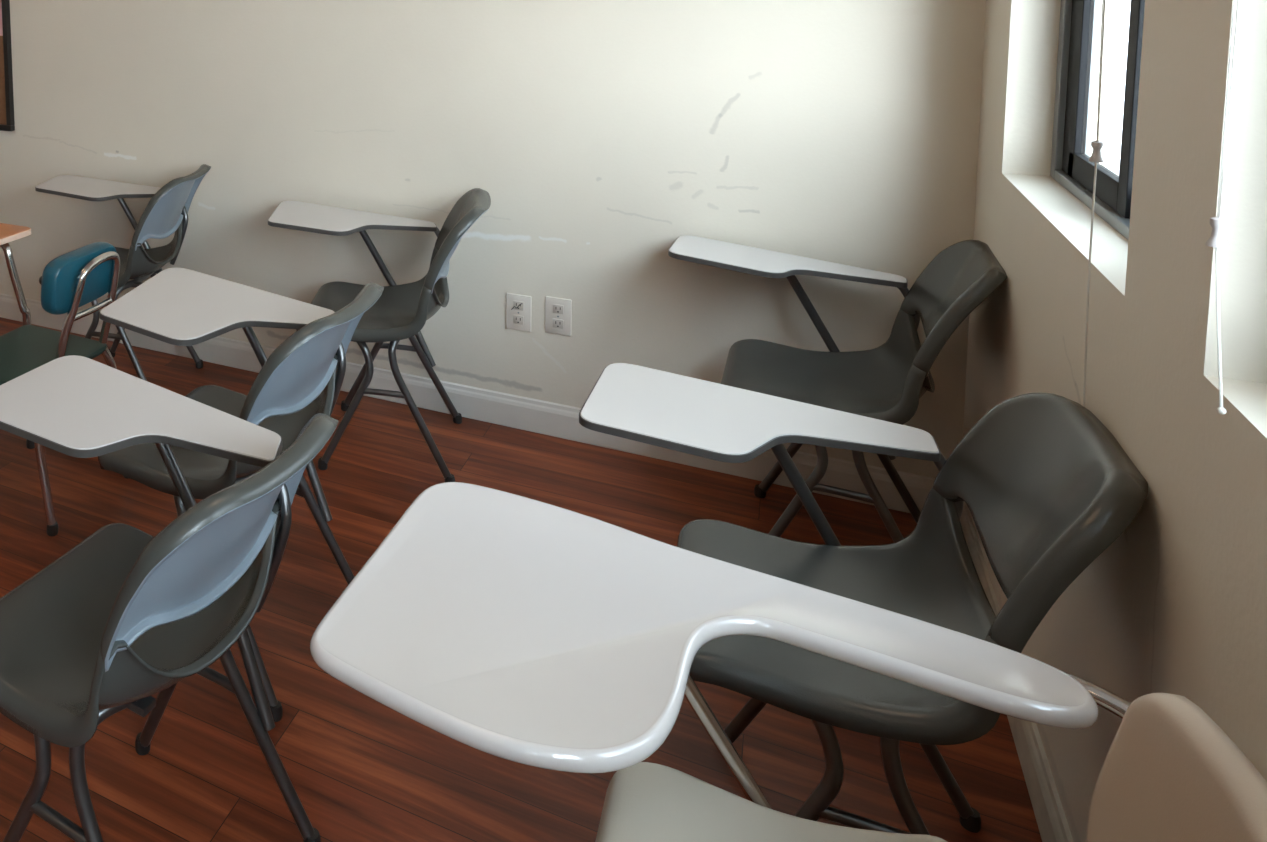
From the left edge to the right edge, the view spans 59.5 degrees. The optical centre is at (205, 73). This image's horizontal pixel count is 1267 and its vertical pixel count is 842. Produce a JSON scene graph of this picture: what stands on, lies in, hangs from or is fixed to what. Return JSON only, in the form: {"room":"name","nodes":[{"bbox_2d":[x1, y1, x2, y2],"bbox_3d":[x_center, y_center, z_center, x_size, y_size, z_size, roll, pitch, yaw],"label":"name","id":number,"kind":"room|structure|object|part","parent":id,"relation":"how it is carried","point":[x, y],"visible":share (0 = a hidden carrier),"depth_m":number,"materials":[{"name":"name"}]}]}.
{"room":"classroom","nodes":[
{"label":"classroom","id":0,"kind":"room"},
{"bbox_2d":[0,317,1041,841],"bbox_3d":[-1.960,1.473,1.452,6.100,0.120,6.700,2,6,31],"label":"floor","id":1,"kind":"structure","parent":0,"point":[360,769],"depth_m":1.96,"materials":[{"name":"laminate"}]},
{"bbox_2d":[0,223,30,325],"bbox_3d":[-0.924,0.872,3.208,0.654,0.700,0.466,2,6,31],"label":"student desk","id":2,"kind":"object","parent":1,"relation":"on","point":[8,232],"visible":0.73,"depth_m":3.15,"materials":[{"name":"orange laminate"}]},
{"bbox_2d":[0,242,127,535],"bbox_3d":[-0.500,0.873,2.874,0.435,0.742,0.399,2,6,31],"label":"chair","id":3,"kind":"object","parent":1,"relation":"on","point":[76,278],"visible":0.78,"depth_m":2.79,"materials":[{"name":"teal plastic"}]},
{"bbox_3d":[-0.441,1.049,2.697,0.059,0.402,0.128,-1,5,0],"label":"leg","id":4,"kind":"part","parent":3,"relation":"part of","materials":[{"name":"silver metal"}]},
{"bbox_3d":[-0.528,0.838,2.878,0.332,0.030,0.383,2,6,31],"label":"seat","id":5,"kind":"part","parent":3,"relation":"part of","materials":[{"name":"green plastic"}]},
{"bbox_3d":[-0.361,0.587,2.799,0.070,0.165,0.295,2,6,31],"label":"backrest","id":6,"kind":"part","parent":3,"relation":"part of","materials":[{"name":"teal plastic"}]},
{"bbox_3d":[-0.337,0.669,2.804,0.096,0.300,0.225,2,6,31],"label":"frame","id":7,"kind":"part","parent":3,"relation":"part of","materials":[{"name":"silver metal"}]},
{"bbox_3d":[-0.271,1.023,2.958,0.087,0.398,0.045,-1,5,2],"label":"leg","id":8,"kind":"part","parent":3,"relation":"part of","materials":[{"name":"silver metal"}]},
{"bbox_2d":[35,164,210,380],"bbox_3d":[-0.342,0.752,3.687,0.750,0.822,0.569,1,6,21],"label":"chair","id":9,"kind":"object","parent":1,"relation":"on","point":[166,212],"visible":0.6,"depth_m":3.56,"materials":[{"name":"grey plastic"}]},
{"bbox_3d":[-0.443,0.962,3.545,0.163,0.423,0.149,1,6,21],"label":"leg","id":10,"kind":"part","parent":9,"relation":"part of","materials":[{"name":"metal"}]},
{"bbox_3d":[-0.335,0.668,3.633,0.453,0.218,0.490,1,6,21],"label":"seat","id":11,"kind":"part","parent":9,"relation":"part of","materials":[{"name":"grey plastic"}]},
{"bbox_3d":[-0.339,0.933,3.822,0.163,0.423,0.149,1,6,21],"label":"leg","id":12,"kind":"part","parent":9,"relation":"part of","materials":[{"name":"metal"}]},
{"bbox_3d":[-0.233,0.967,3.444,0.119,0.423,0.196,-7,8,-44],"label":"leg","id":13,"kind":"part","parent":9,"relation":"part of","materials":[{"name":"metal"}]},
{"bbox_3d":[-0.322,0.751,3.637,0.260,0.025,0.210,1,6,21],"label":"seat frame","id":14,"kind":"part","parent":9,"relation":"part of","materials":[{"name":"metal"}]},
{"bbox_3d":[-0.098,0.471,3.524,0.185,0.243,0.484,1,6,21],"label":"backrest","id":15,"kind":"part","parent":9,"relation":"part of","materials":[{"name":"grey plastic"}]},
{"bbox_3d":[-0.114,0.934,3.760,0.196,0.423,0.119,-2,5,-4],"label":"leg","id":16,"kind":"part","parent":9,"relation":"part of","materials":[{"name":"metal"}]},
{"bbox_2d":[0,355,337,841],"bbox_3d":[-0.143,0.941,1.652,0.736,0.822,0.552,3,7,36],"label":"chair","id":17,"kind":"object","parent":1,"relation":"on","point":[126,614],"visible":1,"depth_m":1.58,"materials":[{"name":"grey plastic"}]},
{"bbox_3d":[-0.281,1.147,1.554,0.163,0.423,0.149,3,7,36],"label":"leg","id":18,"kind":"part","parent":17,"relation":"part of","materials":[{"name":"metal"}]},
{"bbox_3d":[-0.106,1.157,1.400,0.119,0.423,0.196,-4,6,-29],"label":"leg","id":19,"kind":"part","parent":17,"relation":"part of","materials":[{"name":"metal"}]},
{"bbox_3d":[-0.135,0.939,1.608,0.260,0.025,0.210,3,7,36],"label":"seat frame","id":20,"kind":"part","parent":17,"relation":"part of","materials":[{"name":"metal"}]},
{"bbox_3d":[-0.146,0.855,1.607,0.453,0.218,0.490,3,7,36],"label":"seat","id":21,"kind":"part","parent":17,"relation":"part of","materials":[{"name":"grey plastic"}]},
{"bbox_3d":[-0.107,1.120,1.792,0.163,0.423,0.149,3,7,36],"label":"leg","id":22,"kind":"part","parent":17,"relation":"part of","materials":[{"name":"metal"}]},
{"bbox_3d":[0.058,0.665,1.437,0.185,0.243,0.484,3,7,36],"label":"backrest","id":23,"kind":"part","parent":17,"relation":"part of","materials":[{"name":"grey plastic"}]},
{"bbox_3d":[0.093,1.127,1.673,0.196,0.423,0.119,0,6,11],"label":"leg","id":24,"kind":"part","parent":17,"relation":"part of","materials":[{"name":"metal"}]},
{"bbox_2d":[98,268,383,721],"bbox_3d":[0.060,0.873,2.318,0.742,0.822,0.612,2,6,33],"label":"chair","id":25,"kind":"object","parent":1,"relation":"on","point":[175,306],"visible":0.61,"depth_m":2.27,"materials":[{"name":"grey plastic"}]},
{"bbox_3d":[-0.086,1.083,2.185,0.163,0.423,0.149,2,6,33],"label":"leg","id":26,"kind":"part","parent":25,"relation":"part of","materials":[{"name":"metal"}]},
{"bbox_3d":[0.044,0.791,2.245,0.453,0.218,0.490,2,6,33],"label":"seat","id":27,"kind":"part","parent":25,"relation":"part of","materials":[{"name":"grey plastic"}]},
{"bbox_3d":[0.097,1.092,2.041,0.119,0.423,0.196,-5,6,-32],"label":"leg","id":28,"kind":"part","parent":25,"relation":"part of","materials":[{"name":"metal"}]},
{"bbox_3d":[0.256,0.600,2.086,0.185,0.243,0.484,2,6,33],"label":"backrest","id":29,"kind":"part","parent":25,"relation":"part of","materials":[{"name":"grey plastic"}]},
{"bbox_3d":[0.282,1.062,2.323,0.196,0.423,0.119,0,5,9],"label":"leg","id":30,"kind":"part","parent":25,"relation":"part of","materials":[{"name":"metal"}]},
{"bbox_2d":[268,188,490,481],"bbox_3d":[0.548,0.782,3.165,0.729,0.822,0.592,0,6,18],"label":"chair","id":31,"kind":"object","parent":1,"relation":"on","point":[401,311],"visible":0.85,"depth_m":3.15,"materials":[{"name":"grey plastic"}]},
{"bbox_3d":[0.445,0.993,3.009,0.163,0.423,0.149,0,6,18],"label":"leg","id":32,"kind":"part","parent":31,"relation":"part of","materials":[{"name":"metal"}]},
{"bbox_3d":[0.534,0.964,3.291,0.163,0.423,0.149,0,6,18],"label":"leg","id":33,"kind":"part","parent":31,"relation":"part of","materials":[{"name":"metal"}]},
{"bbox_3d":[0.547,0.699,3.103,0.453,0.218,0.490,0,6,18],"label":"seat","id":34,"kind":"part","parent":31,"relation":"part of","materials":[{"name":"grey plastic"}]},
{"bbox_3d":[0.660,0.997,2.919,0.196,0.423,0.119,4,7,42],"label":"leg","id":35,"kind":"part","parent":31,"relation":"part of","materials":[{"name":"metal"}]},
{"bbox_3d":[0.762,0.964,3.241,0.196,0.423,0.119,-2,5,-7],"label":"leg","id":36,"kind":"part","parent":31,"relation":"part of","materials":[{"name":"metal"}]},
{"bbox_3d":[0.788,0.501,3.007,0.185,0.243,0.484,0,6,18],"label":"backrest","id":37,"kind":"part","parent":31,"relation":"part of","materials":[{"name":"grey plastic"}]},
{"bbox_2d":[310,482,1266,841],"bbox_3d":[0.558,0.977,1.068,0.864,0.828,0.547,3,7,36],"label":"chair","id":38,"kind":"object","parent":1,"relation":"on","point":[505,625],"visible":1,"depth_m":1.12,"materials":[{"name":"beige plastic"}]},
{"bbox_3d":[0.619,0.954,1.026,0.420,0.097,0.477,2,6,31],"label":"seat","id":39,"kind":"part","parent":38,"relation":"part of","materials":[{"name":"beige plastic"}]},
{"bbox_3d":[0.806,0.737,0.771,0.085,0.306,0.408,2,6,31],"label":"backrest","id":40,"kind":"part","parent":38,"relation":"part of","materials":[{"name":"beige plastic"}]},
{"bbox_2d":[668,235,1006,542],"bbox_3d":[1.584,0.821,2.517,0.726,0.822,0.542,2,6,32],"label":"chair","id":41,"kind":"object","parent":1,"relation":"on","point":[886,382],"visible":0.78,"depth_m":2.50,"materials":[{"name":"grey plastic"}]},
{"bbox_3d":[1.611,1.000,2.666,0.163,0.423,0.149,2,6,32],"label":"leg","id":42,"kind":"part","parent":41,"relation":"part of","materials":[{"name":"metal"}]},
{"bbox_3d":[1.451,1.027,2.416,0.163,0.423,0.149,2,6,32],"label":"leg","id":43,"kind":"part","parent":41,"relation":"part of","materials":[{"name":"metal"}]},
{"bbox_3d":[1.581,0.735,2.479,0.453,0.218,0.490,2,6,32],"label":"seat","id":44,"kind":"part","parent":41,"relation":"part of","materials":[{"name":"grey plastic"}]},
{"bbox_3d":[1.636,1.036,2.274,0.119,0.423,0.196,-5,6,-33],"label":"leg","id":45,"kind":"part","parent":41,"relation":"part of","materials":[{"name":"metal"}]},
{"bbox_3d":[1.818,1.005,2.558,0.196,0.423,0.119,-1,5,8],"label":"leg","id":46,"kind":"part","parent":41,"relation":"part of","materials":[{"name":"metal"}]},
{"bbox_3d":[1.794,0.543,2.321,0.185,0.243,0.484,2,6,32],"label":"backrest","id":47,"kind":"part","parent":41,"relation":"part of","materials":[{"name":"grey plastic"}]},
{"bbox_2d":[579,363,1147,834],"bbox_3d":[1.017,0.916,1.636,0.736,0.822,0.574,2,6,29],"label":"chair","id":48,"kind":"object","parent":1,"relation":"on","point":[1046,487],"visible":0.73,"depth_m":1.55,"materials":[{"name":"grey plastic"}]},
{"bbox_3d":[1.031,1.097,1.769,0.163,0.423,0.149,2,6,29],"label":"leg","id":49,"kind":"part","parent":48,"relation":"part of","materials":[{"name":"metal"}]},
{"bbox_3d":[0.889,1.125,1.510,0.163,0.423,0.149,2,6,29],"label":"leg","id":50,"kind":"part","parent":48,"relation":"part of","materials":[{"name":"metal"}]},
{"bbox_3d":[1.012,0.832,1.581,0.453,0.218,0.490,2,6,29],"label":"seat","id":51,"kind":"part","parent":48,"relation":"part of","materials":[{"name":"grey plastic"}]},
{"bbox_3d":[1.083,1.133,1.380,0.119,0.423,0.196,-5,7,-36],"label":"leg","id":52,"kind":"part","parent":48,"relation":"part of","materials":[{"name":"metal"}]},
{"bbox_3d":[1.245,1.101,1.676,0.196,0.423,0.119,-1,5,4],"label":"leg","id":53,"kind":"part","parent":48,"relation":"part of","materials":[{"name":"metal"}]},
{"bbox_3d":[1.234,0.639,1.439,0.185,0.243,0.484,2,6,29],"label":"backrest","id":54,"kind":"part","parent":48,"relation":"part of","materials":[{"name":"grey plastic"}]},
{"bbox_2d":[0,0,1116,477],"bbox_3d":[-0.316,-0.187,4.064,6.100,2.820,0.250,2,6,31],"label":"wall","id":55,"kind":"structure","parent":0,"point":[599,135],"depth_m":3.12,"materials":[{"name":"beige paint"}]},
{"bbox_2d":[0,0,14,130],"bbox_3d":[-1.543,-0.285,4.639,1.600,1.030,0.028,2,6,31],"label":"cork board","id":56,"kind":"object","parent":55,"relation":"attached to","point":[7,123],"visible":1,"depth_m":4.25,"materials":[{"name":"black"}]},
{"bbox_2d":[0,0,2,35],"bbox_3d":[-0.986,-0.309,4.289,0.223,0.280,0.013,2,6,31],"label":"paper","id":57,"kind":"object","parent":56,"relation":"attached to","point":[1,27],"visible":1,"depth_m":4.25,"materials":[{"name":"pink paper"}]},
{"bbox_3d":[-1.539,-0.285,4.645,1.570,0.990,0.014,2,6,31],"label":"cork panel","id":58,"kind":"part","parent":56,"relation":"part of","materials":[{"name":"brown wood"}]},
{"bbox_2d":[0,293,934,512],"bbox_3d":[-0.356,1.075,4.070,5.600,0.108,0.014,2,6,31],"label":"baseboard","id":59,"kind":"structure","parent":55,"relation":"attached to","point":[514,411],"depth_m":3.22,"materials":[{"name":"white paint"}]},
{"bbox_2d":[506,293,530,331],"bbox_3d":[1.031,0.786,3.192,0.080,0.120,0.012,2,6,31],"label":"wall outlet","id":60,"kind":"object","parent":55,"relation":"attached to","point":[518,307],"visible":1,"depth_m":3.19,"materials":[{"name":"beige plastic"}]},
{"bbox_2d":[513,301,523,310],"bbox_3d":[1.030,0.762,3.189,0.034,0.029,0.005,2,6,31],"label":"socket","id":61,"kind":"object","parent":60,"relation":"attached to","point":[517,305],"depth_m":3.19,"materials":[{"name":"grey plastic"}]},
{"bbox_2d":[513,315,523,324],"bbox_3d":[1.031,0.810,3.193,0.034,0.029,0.005,2,6,31],"label":"socket","id":62,"kind":"object","parent":60,"relation":"attached to","point":[517,319],"depth_m":3.19,"materials":[{"name":"grey plastic"}]},
{"bbox_2d":[545,296,571,335],"bbox_3d":[1.138,0.782,3.127,0.080,0.120,0.009,2,6,31],"label":"wall outlet","id":63,"kind":"object","parent":55,"relation":"attached to","point":[558,310],"visible":1,"depth_m":3.12,"materials":[{"name":"beige plastic"}]},
{"bbox_2d":[552,319,563,328],"bbox_3d":[1.138,0.806,3.128,0.034,0.029,0.005,2,6,31],"label":"socket","id":64,"kind":"object","parent":63,"relation":"attached to","point":[556,323],"depth_m":3.13,"materials":[{"name":"grey plastic"}]},
{"bbox_2d":[553,304,563,313],"bbox_3d":[1.137,0.758,3.123,0.034,0.029,0.005,2,6,31],"label":"socket","id":65,"kind":"object","parent":63,"relation":"attached to","point":[557,308],"depth_m":3.12,"materials":[{"name":"grey plastic"}]},
{"bbox_2d":[963,0,1266,841],"bbox_3d":[0.471,0.196,-0.171,0.160,2.820,6.200,2,6,31],"label":"wall","id":66,"kind":"structure","parent":0,"point":[1176,604],"depth_m":1.27,"materials":[{"name":"beige paint"}]},
{"bbox_2d":[960,501,1072,841],"bbox_3d":[0.424,1.444,-0.007,0.014,0.108,6.200,2,6,31],"label":"baseboard","id":67,"kind":"structure","parent":66,"relation":"attached to","point":[1049,813],"depth_m":1.74,"materials":[{"name":"white paint"}]},
{"bbox_2d":[1083,0,1105,406],"bbox_3d":[1.366,-0.148,1.477,0.018,1.384,0.083,2,6,31],"label":"blind cord","id":68,"kind":"object","parent":66,"relation":"attached to","point":[1097,145],"visible":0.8,"depth_m":1.47,"materials":[{"name":"white fabric"}]},
{"bbox_3d":[1.360,0.338,1.490,0.007,0.413,0.010,-5,7,-36],"label":"cord","id":69,"kind":"part","parent":68,"relation":"part of","materials":[{"name":"white fabric"}]},
{"bbox_3d":[1.363,-0.367,1.458,0.002,0.944,0.077,2,6,31],"label":"cord","id":70,"kind":"part","parent":68,"relation":"part of","materials":[{"name":"white fabric"}]},
{"bbox_2d":[1050,0,1144,239],"bbox_3d":[1.668,-0.269,1.707,0.060,1.100,0.990,2,6,31],"label":"window","id":71,"kind":"structure","parent":66,"relation":"in","point":[1079,24],"depth_m":2.04,"materials":[{"name":"grey metal"}]},
{"bbox_2d":[1205,0,1239,414],"bbox_3d":[1.079,-0.212,1.000,0.018,1.154,0.046,2,6,31],"label":"blind cord","id":72,"kind":"object","parent":66,"relation":"hanging from","point":[1217,240],"visible":1,"depth_m":1.04,"materials":[{"name":"white fabric"}]},
{"bbox_3d":[1.088,0.275,1.042,0.008,0.176,0.038,1,6,20],"label":"cord","id":73,"kind":"part","parent":72,"relation":"part of","materials":[{"name":"white fabric"}]},
{"bbox_3d":[1.080,-0.314,0.996,0.002,0.951,0.026,2,6,31],"label":"cord","id":74,"kind":"part","parent":72,"relation":"part of","materials":[{"name":"white fabric"}]},
{"label":"outside","id":75,"kind":"structure","parent":0,"visible":0},
{"bbox_2d":[1106,164,1119,175],"bbox_3d":[6.548,2.051,-3.566,13.820,0.200,22.000,2,6,31],"label":"ground","id":76,"kind":"structure","parent":75,"point":[1114,168],"depth_m":8.29,"materials":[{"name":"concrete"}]}
]}

